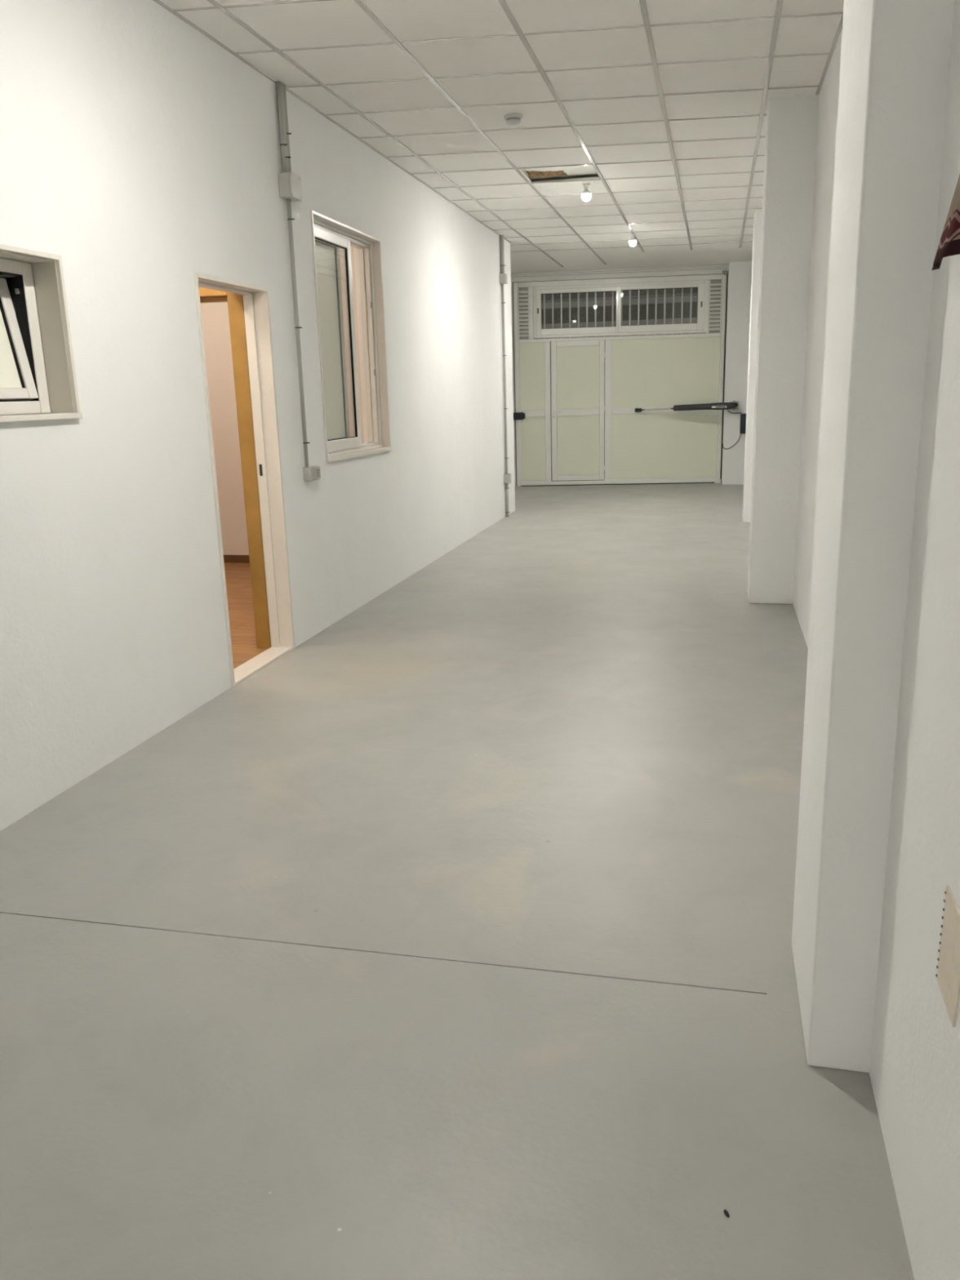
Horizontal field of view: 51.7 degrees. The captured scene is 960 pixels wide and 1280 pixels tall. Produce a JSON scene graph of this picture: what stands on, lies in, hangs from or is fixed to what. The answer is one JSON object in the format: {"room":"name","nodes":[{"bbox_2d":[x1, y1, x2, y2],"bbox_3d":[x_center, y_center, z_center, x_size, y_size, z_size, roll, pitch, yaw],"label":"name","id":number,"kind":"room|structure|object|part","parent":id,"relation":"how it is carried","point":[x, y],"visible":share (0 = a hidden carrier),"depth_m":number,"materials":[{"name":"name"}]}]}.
{"room":"garage","nodes":[
{"label":"garage","id":0,"kind":"room"},
{"bbox_2d":[0,257,29,415],"bbox_3d":[-3.135,-1.043,4.514,2.990,2.900,0.100,2,14,13],"label":"wall","id":1,"kind":"structure","parent":0,"point":[8,279],"depth_m":4.07,"materials":[{"name":"paint"}]},
{"bbox_2d":[0,0,515,831],"bbox_3d":[-2.126,-0.956,3.234,0.840,3.300,18.600,2,14,13],"label":"wall","id":2,"kind":"structure","parent":0,"point":[137,151],"depth_m":4.47,"materials":[{"name":"white paint"}]},
{"bbox_2d":[0,244,82,422],"bbox_3d":[-1.771,-1.031,3.334,0.239,0.592,0.967,2,14,13],"label":"window","id":3,"kind":"structure","parent":2,"relation":"in","point":[24,391],"depth_m":3.71,"materials":[{"name":"white plastic"}]},
{"bbox_3d":[-1.716,-1.315,3.572,0.042,0.008,0.070,2,14,13],"label":"stay arm","id":4,"kind":"part","parent":3,"relation":"part of","materials":[{"name":"black metal"}]},
{"bbox_3d":[-1.823,-1.024,3.350,0.067,0.345,0.681,2,14,13],"label":"pane","id":5,"kind":"part","parent":3,"relation":"part of","materials":[{"name":"clear glass"}]},
{"bbox_3d":[-1.827,-1.030,3.350,0.122,0.441,0.785,2,14,13],"label":"sash","id":6,"kind":"part","parent":3,"relation":"part of","materials":[{"name":"white plastic"}]},
{"bbox_3d":[-1.798,-1.032,3.342,0.055,0.548,0.915,2,14,13],"label":"frame","id":7,"kind":"part","parent":3,"relation":"part of","materials":[{"name":"white plastic"}]},
{"bbox_3d":[-1.705,-0.753,3.390,0.120,0.022,0.967,2,14,13],"label":"sill","id":8,"kind":"part","parent":3,"relation":"part of","materials":[{"name":"white stone"}]},
{"bbox_2d":[193,271,295,687],"bbox_3d":[-1.281,-0.833,5.276,0.137,2.040,0.795,2,14,13],"label":"door frame","id":9,"kind":"structure","parent":2,"relation":"in","point":[255,298],"depth_m":5.54,"materials":[{"name":"white wood"}]},
{"bbox_3d":[-1.242,-0.963,5.614,0.016,0.065,0.004,2,14,13],"label":"strike plate","id":10,"kind":"part","parent":9,"relation":"part of","materials":[{"name":"black plastic"}]},
{"bbox_2d":[275,80,287,173],"bbox_3d":[-1.089,-2.821,5.459,0.041,0.464,0.027,2,14,13],"label":"conduit","id":11,"kind":"object","parent":2,"relation":"attached to","point":[282,144],"visible":1,"depth_m":5.45,"materials":[{"name":"grey plastic"}]},
{"bbox_2d":[280,82,290,172],"bbox_3d":[-1.081,-2.828,5.489,0.046,0.464,0.032,2,14,13],"label":"conduit","id":12,"kind":"object","parent":2,"relation":"attached to","point":[281,83],"visible":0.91,"depth_m":5.48,"materials":[{"name":"grey plastic"}]},
{"bbox_2d":[283,84,291,172],"bbox_3d":[-1.073,-2.837,5.521,0.044,0.464,0.030,2,14,13],"label":"conduit","id":13,"kind":"object","parent":2,"relation":"attached to","point":[284,86],"visible":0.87,"depth_m":5.51,"materials":[{"name":"grey plastic"}]},
{"bbox_2d":[278,171,302,201],"bbox_3d":[-1.066,-2.542,5.559,0.076,0.129,0.148,2,14,13],"label":"junction box","id":14,"kind":"object","parent":2,"relation":"attached to","point":[290,187],"visible":0.98,"depth_m":5.50,"materials":[{"name":"grey plastic"}]},
{"bbox_3d":[-1.037,-2.542,5.553,0.012,0.129,0.148,2,14,13],"label":"lid","id":15,"kind":"part","parent":14,"relation":"part of","materials":[{"name":"grey plastic"}]},
{"bbox_2d":[286,198,309,466],"bbox_3d":[-1.052,-1.759,5.756,0.042,1.490,0.028,2,14,13],"label":"conduit","id":16,"kind":"object","parent":2,"relation":"attached to","point":[290,220],"visible":1,"depth_m":5.74,"materials":[{"name":"grey plastic"}]},
{"bbox_2d":[302,465,320,481],"bbox_3d":[-1.016,-1.011,6.012,0.059,0.083,0.150,2,14,13],"label":"box","id":17,"kind":"object","parent":2,"relation":"attached to","point":[313,473],"visible":0.99,"depth_m":5.97,"materials":[{"name":"grey plastic"}]},
{"bbox_2d":[315,467,319,478],"bbox_3d":[-0.986,-1.016,6.026,0.006,0.055,0.066,2,14,13],"label":"outlet","id":18,"kind":"object","parent":17,"relation":"attached to","point":[317,469],"depth_m":6.02,"materials":[{"name":"grey plastic"}]},
{"bbox_2d":[310,210,392,462],"bbox_3d":[-0.912,-2.007,6.734,0.165,1.494,1.301,2,14,13],"label":"window","id":19,"kind":"structure","parent":2,"relation":"in","point":[326,239],"depth_m":6.82,"materials":[{"name":"white plastic"}]},
{"bbox_3d":[-1.026,-1.956,6.521,0.006,1.251,0.584,2,14,13],"label":"pane","id":20,"kind":"part","parent":19,"relation":"part of","materials":[{"name":"clear glass"}]},
{"bbox_3d":[-1.025,-1.949,6.523,0.032,1.386,0.684,2,14,13],"label":"sash","id":21,"kind":"part","parent":19,"relation":"part of","materials":[{"name":"white plastic"}]},
{"bbox_3d":[-0.969,-1.958,6.552,0.032,1.386,0.789,2,14,13],"label":"sash","id":22,"kind":"part","parent":19,"relation":"part of","materials":[{"name":"white plastic"}]},
{"bbox_3d":[-0.846,-1.294,6.902,0.070,0.026,1.301,2,14,13],"label":"sill","id":23,"kind":"part","parent":19,"relation":"part of","materials":[{"name":"white stone"}]},
{"bbox_2d":[499,235,506,274],"bbox_3d":[0.247,-4.287,11.026,0.054,0.408,0.060,-13,18,-37],"label":"conduit","id":24,"kind":"object","parent":2,"relation":"attached to","point":[502,265],"visible":1,"depth_m":11.01,"materials":[{"name":"grey plastic"}]},
{"bbox_2d":[499,273,507,284],"bbox_3d":[0.263,-4.041,11.088,0.070,0.104,0.108,2,14,13],"label":"junction box","id":25,"kind":"object","parent":2,"relation":"attached to","point":[503,277],"visible":1,"depth_m":11.04,"materials":[{"name":"grey plastic"}]},
{"bbox_3d":[0.292,-4.040,11.081,0.010,0.104,0.108,2,14,13],"label":"lid","id":26,"kind":"part","parent":25,"relation":"part of","materials":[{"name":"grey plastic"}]},
{"bbox_2d":[501,283,508,474],"bbox_3d":[0.288,-2.969,11.359,0.048,2.112,0.034,2,14,13],"label":"conduit","id":27,"kind":"object","parent":2,"relation":"attached to","point":[506,458],"visible":1,"depth_m":11.34,"materials":[{"name":"grey plastic"}]},
{"bbox_2d":[503,473,511,483],"bbox_3d":[0.323,-1.895,11.628,0.070,0.109,0.108,2,14,13],"label":"junction box","id":28,"kind":"object","parent":2,"relation":"attached to","point":[507,477],"visible":1,"depth_m":11.58,"materials":[{"name":"grey plastic"}]},
{"bbox_3d":[0.352,-1.894,11.621,0.010,0.109,0.108,2,14,13],"label":"lid","id":29,"kind":"part","parent":28,"relation":"part of","materials":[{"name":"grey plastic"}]},
{"bbox_2d":[505,483,510,516],"bbox_3d":[0.326,-1.652,11.690,0.055,0.395,0.041,2,14,13],"label":"conduit","id":30,"kind":"object","parent":2,"relation":"attached to","point":[507,487],"visible":1,"depth_m":11.68,"materials":[{"name":"grey plastic"}]},
{"bbox_2d":[200,246,364,555],"bbox_3d":[-2.131,-2.120,8.687,2.990,2.900,0.150,2,14,13],"label":"wall","id":31,"kind":"structure","parent":0,"point":[215,316],"depth_m":8.65,"materials":[{"name":"paint"}]},
{"bbox_2d":[223,555,249,563],"bbox_3d":[-2.111,-0.733,8.953,2.990,0.071,0.015,2,14,13],"label":"baseboard","id":32,"kind":"structure","parent":31,"relation":"attached to","point":[227,558],"depth_m":8.96,"materials":[{"name":"brown wood"}]},
{"bbox_2d":[0,482,914,1279],"bbox_3d":[-1.367,0.247,5.281,6.160,0.079,22.220,2,14,13],"label":"floor","id":33,"kind":"structure","parent":0,"point":[449,938],"depth_m":2.64,"materials":[{"name":"grey paint"}]},
{"bbox_2d":[723,1208,729,1217],"bbox_3d":[0.445,1.035,1.788,0.007,0.005,0.018,-5,15,-15],"label":"crumb","id":34,"kind":"object","parent":33,"relation":"on","point":[726,1212],"visible":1,"depth_m":1.78,"materials":[{"name":"black"}]},
{"bbox_2d":[152,0,844,273],"bbox_3d":[-0.314,-2.826,4.330,3.860,0.060,22.400,2,14,13],"label":"ceiling","id":35,"kind":"structure","parent":0,"point":[666,101],"depth_m":5.78,"materials":[{"name":"tile"}]},
{"bbox_2d":[503,112,522,125],"bbox_3d":[0.209,-3.262,6.212,0.120,0.053,0.120,2,14,13],"label":"smoke detector","id":36,"kind":"object","parent":35,"relation":"attached to","point":[512,118],"visible":1,"depth_m":6.18,"materials":[{"name":"beige plastic"}]},
{"bbox_2d":[525,170,567,177],"bbox_3d":[0.531,-3.785,8.025,0.300,0.052,0.420,2,14,13],"label":"clump","id":37,"kind":"object","parent":35,"relation":"attached to","point":[533,174],"visible":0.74,"depth_m":8.02,"materials":[{"name":"brown"}]},
{"bbox_2d":[519,163,592,171],"bbox_3d":[0.609,-3.713,7.784,0.568,0.030,0.289,2,14,13],"label":"tile","id":38,"kind":"structure","parent":35,"relation":"attached to","point":[554,168],"depth_m":7.76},
{"bbox_2d":[581,183,591,200],"bbox_3d":[0.900,-3.786,8.382,0.086,0.131,0.086,2,14,13],"label":"bulb","id":39,"kind":"object","parent":35,"relation":"attached to","point":[586,194],"visible":1,"depth_m":8.36,"materials":[{"name":"glass"}]},
{"bbox_3d":[0.900,-3.795,8.379,0.084,0.044,0.084,2,14,13],"label":"bulb","id":40,"kind":"part","parent":39,"relation":"part of","materials":[{"name":"glass"}]},
{"bbox_2d":[582,183,590,189],"bbox_3d":[0.899,-3.832,8.370,0.060,0.036,0.060,2,14,13],"label":"socket","id":41,"kind":"object","parent":39,"relation":"attached to","point":[585,185],"depth_m":8.35,"materials":[{"name":"plastic"}]},
{"bbox_2d":[628,233,636,245],"bbox_3d":[1.720,-4.505,11.148,0.086,0.131,0.086,2,14,13],"label":"bulb","id":42,"kind":"object","parent":35,"relation":"attached to","point":[633,241],"visible":1,"depth_m":11.12,"materials":[{"name":"glass"}]},
{"bbox_2d":[511,282,515,484],"bbox_3d":[0.407,-4.008,15.092,0.220,3.300,0.200,2,14,13],"label":"wall","id":43,"kind":"structure","parent":0,"point":[511,282],"depth_m":15.02,"materials":[{"name":"white paint"}]},
{"bbox_2d":[511,282,516,486],"bbox_3d":[0.512,-3.863,15.120,0.056,3.000,0.100,0,14,6],"label":"trim","id":44,"kind":"structure","parent":43,"relation":"attached to","point":[513,313],"depth_m":15.05,"materials":[{"name":"white metal"}]},
{"bbox_2d":[511,264,728,282],"bbox_3d":[2.038,-5.369,14.528,3.220,0.116,0.145,0,14,6],"label":"trim","id":45,"kind":"structure","parent":43,"relation":"attached to","point":[706,269],"depth_m":14.49,"materials":[{"name":"white metal"}]},
{"bbox_2d":[513,270,728,486],"bbox_3d":[2.067,-3.865,14.859,3.175,3.045,0.164,0,14,6],"label":"gate","id":46,"kind":"object","parent":43,"relation":"attached to","point":[582,419],"visible":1,"depth_m":14.90,"materials":[{"name":"white metal"}]},
{"bbox_2d":[517,287,529,339],"bbox_3d":[0.653,-4.870,14.781,0.163,0.738,0.050,0,14,6],"label":"vent","id":47,"kind":"object","parent":46,"relation":"attached to","point":[523,293],"depth_m":14.77,"materials":[{"name":"white metal"}]},
{"bbox_3d":[0.789,-3.987,14.995,0.395,0.995,0.024,0,14,6],"label":"gate panel","id":48,"kind":"part","parent":46,"relation":"part of","materials":[{"name":"beige metal"}]},
{"bbox_3d":[0.819,-2.947,15.256,0.395,0.970,0.024,0,14,6],"label":"gate panel","id":49,"kind":"part","parent":46,"relation":"part of","materials":[{"name":"beige metal"}]},
{"bbox_3d":[1.485,-3.469,15.028,0.800,2.070,0.052,0,14,6],"label":"wicket door","id":50,"kind":"part","parent":46,"relation":"part of","materials":[{"name":"white metal"}]},
{"bbox_3d":[1.478,-3.954,14.921,0.650,0.920,0.022,0,14,6],"label":"door panel","id":51,"kind":"part","parent":46,"relation":"part of","materials":[{"name":"beige metal"}]},
{"bbox_3d":[1.505,-2.982,15.165,0.650,0.905,0.022,0,14,6],"label":"door panel","id":52,"kind":"part","parent":46,"relation":"part of","materials":[{"name":"beige metal"}]},
{"bbox_3d":[2.794,-2.951,15.041,1.590,0.975,0.024,0,14,6],"label":"gate panel","id":53,"kind":"part","parent":46,"relation":"part of","materials":[{"name":"beige metal"}]},
{"bbox_3d":[2.765,-3.993,14.779,1.590,0.985,0.024,0,14,6],"label":"gate panel","id":54,"kind":"part","parent":46,"relation":"part of","materials":[{"name":"beige metal"}]},
{"bbox_2d":[635,400,738,412],"bbox_3d":[3.069,-3.490,14.662,1.535,0.210,0.256,4,15,21],"label":"operator","id":55,"kind":"object","parent":46,"relation":"attached to","point":[732,405],"visible":1,"depth_m":14.49,"materials":[{"name":"black plastic"}]},
{"bbox_3d":[2.377,-3.451,14.873,0.100,0.070,0.042,4,15,21],"label":"rod","id":56,"kind":"part","parent":55,"relation":"part of","materials":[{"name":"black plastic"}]},
{"bbox_3d":[2.633,-3.442,14.773,0.511,0.036,0.025,4,15,21],"label":"piston rod","id":57,"kind":"part","parent":55,"relation":"part of","materials":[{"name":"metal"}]},
{"bbox_3d":[3.474,-3.385,14.389,0.210,0.028,0.008,4,15,21],"label":"name plate","id":58,"kind":"part","parent":55,"relation":"part of","materials":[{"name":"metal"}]},
{"bbox_2d":[707,279,722,333],"bbox_3d":[3.434,-4.873,14.480,0.182,0.738,0.050,0,14,6],"label":"vent","id":59,"kind":"object","parent":46,"relation":"attached to","point":[714,286],"depth_m":14.46,"materials":[{"name":"white metal"}]},
{"bbox_2d":[721,261,751,484],"bbox_3d":[3.880,-3.931,14.398,0.600,3.300,0.170,2,14,13],"label":"wall","id":60,"kind":"structure","parent":0,"point":[740,273],"depth_m":14.34,"materials":[{"name":"white paint"}]},
{"bbox_2d":[720,274,728,482],"bbox_3d":[3.648,-3.864,14.771,0.052,3.000,0.120,0,14,6],"label":"trim","id":61,"kind":"structure","parent":60,"relation":"attached to","point":[727,275],"depth_m":14.70,"materials":[{"name":"white metal"}]},
{"bbox_2d":[739,413,746,433],"bbox_3d":[3.888,-3.157,14.447,0.180,0.285,0.112,2,14,13],"label":"control box","id":62,"kind":"object","parent":60,"relation":"attached to","point":[743,416],"visible":0.3,"depth_m":14.41,"materials":[{"name":"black plastic"}]},
{"bbox_2d":[722,433,741,448],"bbox_3d":[3.709,-2.929,14.592,0.267,0.232,0.030,4,15,20],"label":"power cable","id":63,"kind":"object","parent":62,"relation":"hanging from","point":[740,433],"visible":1,"depth_m":14.60,"materials":[{"name":"black plastic"}]},
{"bbox_2d":[742,211,762,522],"bbox_3d":[2.966,-2.914,10.454,0.252,3.300,0.400,2,14,13],"label":"column","id":64,"kind":"structure","parent":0,"point":[757,219],"depth_m":10.31,"materials":[{"name":"white paint"}]},
{"bbox_2d":[747,93,818,604],"bbox_3d":[1.985,-1.892,6.500,0.311,3.300,0.400,2,14,13],"label":"column","id":65,"kind":"structure","parent":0,"point":[791,122],"depth_m":6.31,"materials":[{"name":"white paint"}]},
{"bbox_2d":[792,27,842,648],"bbox_3d":[2.625,-2.351,8.252,0.165,3.300,13.300,2,14,13],"label":"wall","id":66,"kind":"structure","parent":0,"point":[828,104],"depth_m":5.65,"materials":[{"name":"white paint"}]},
{"bbox_2d":[791,0,955,1072],"bbox_3d":[0.877,-0.722,1.967,0.306,3.300,0.500,2,14,13],"label":"column","id":67,"kind":"structure","parent":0,"point":[895,61],"depth_m":1.90,"materials":[{"name":"white paint"}]},
{"bbox_2d":[869,0,959,1279],"bbox_3d":[0.024,0.349,-2.196,0.338,3.300,8.700,2,14,13],"label":"wall","id":68,"kind":"structure","parent":0,"point":[914,1070],"depth_m":1.65,"materials":[{"name":"white paint"}]},
{"bbox_2d":[932,174,959,270],"bbox_3d":[0.547,-0.947,0.798,0.078,1.080,1.415,2,14,13],"label":"wall hanging","id":69,"kind":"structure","parent":68,"relation":"hanging from","point":[949,242],"depth_m":1.39,"materials":[{"name":"brown fabric"}]},
{"bbox_2d":[935,885,959,1026],"bbox_3d":[0.694,0.468,1.456,0.006,0.168,0.143,2,14,13],"label":"wall socket cover","id":70,"kind":"object","parent":68,"relation":"attached to","point":[948,975],"visible":1,"depth_m":1.46,"materials":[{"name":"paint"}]},
{"bbox_3d":[-2.785,-1.419,5.969,2.990,2.900,0.115,2,14,13],"label":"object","id":71,"kind":"structure","parent":0,"visible":0},
{"bbox_2d":[199,287,271,648],"bbox_3d":[-1.787,-1.010,5.826,1.102,2.116,0.170,2,14,13],"label":"door","id":72,"kind":"structure","parent":71,"relation":"in","point":[235,301],"depth_m":5.61,"materials":[{"name":"brown wood"}]},
{"label":"outside","id":73,"kind":"structure","parent":0,"visible":0},
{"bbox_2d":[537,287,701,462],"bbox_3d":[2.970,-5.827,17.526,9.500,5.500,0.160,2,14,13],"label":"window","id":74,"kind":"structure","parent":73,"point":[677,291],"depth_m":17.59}
]}

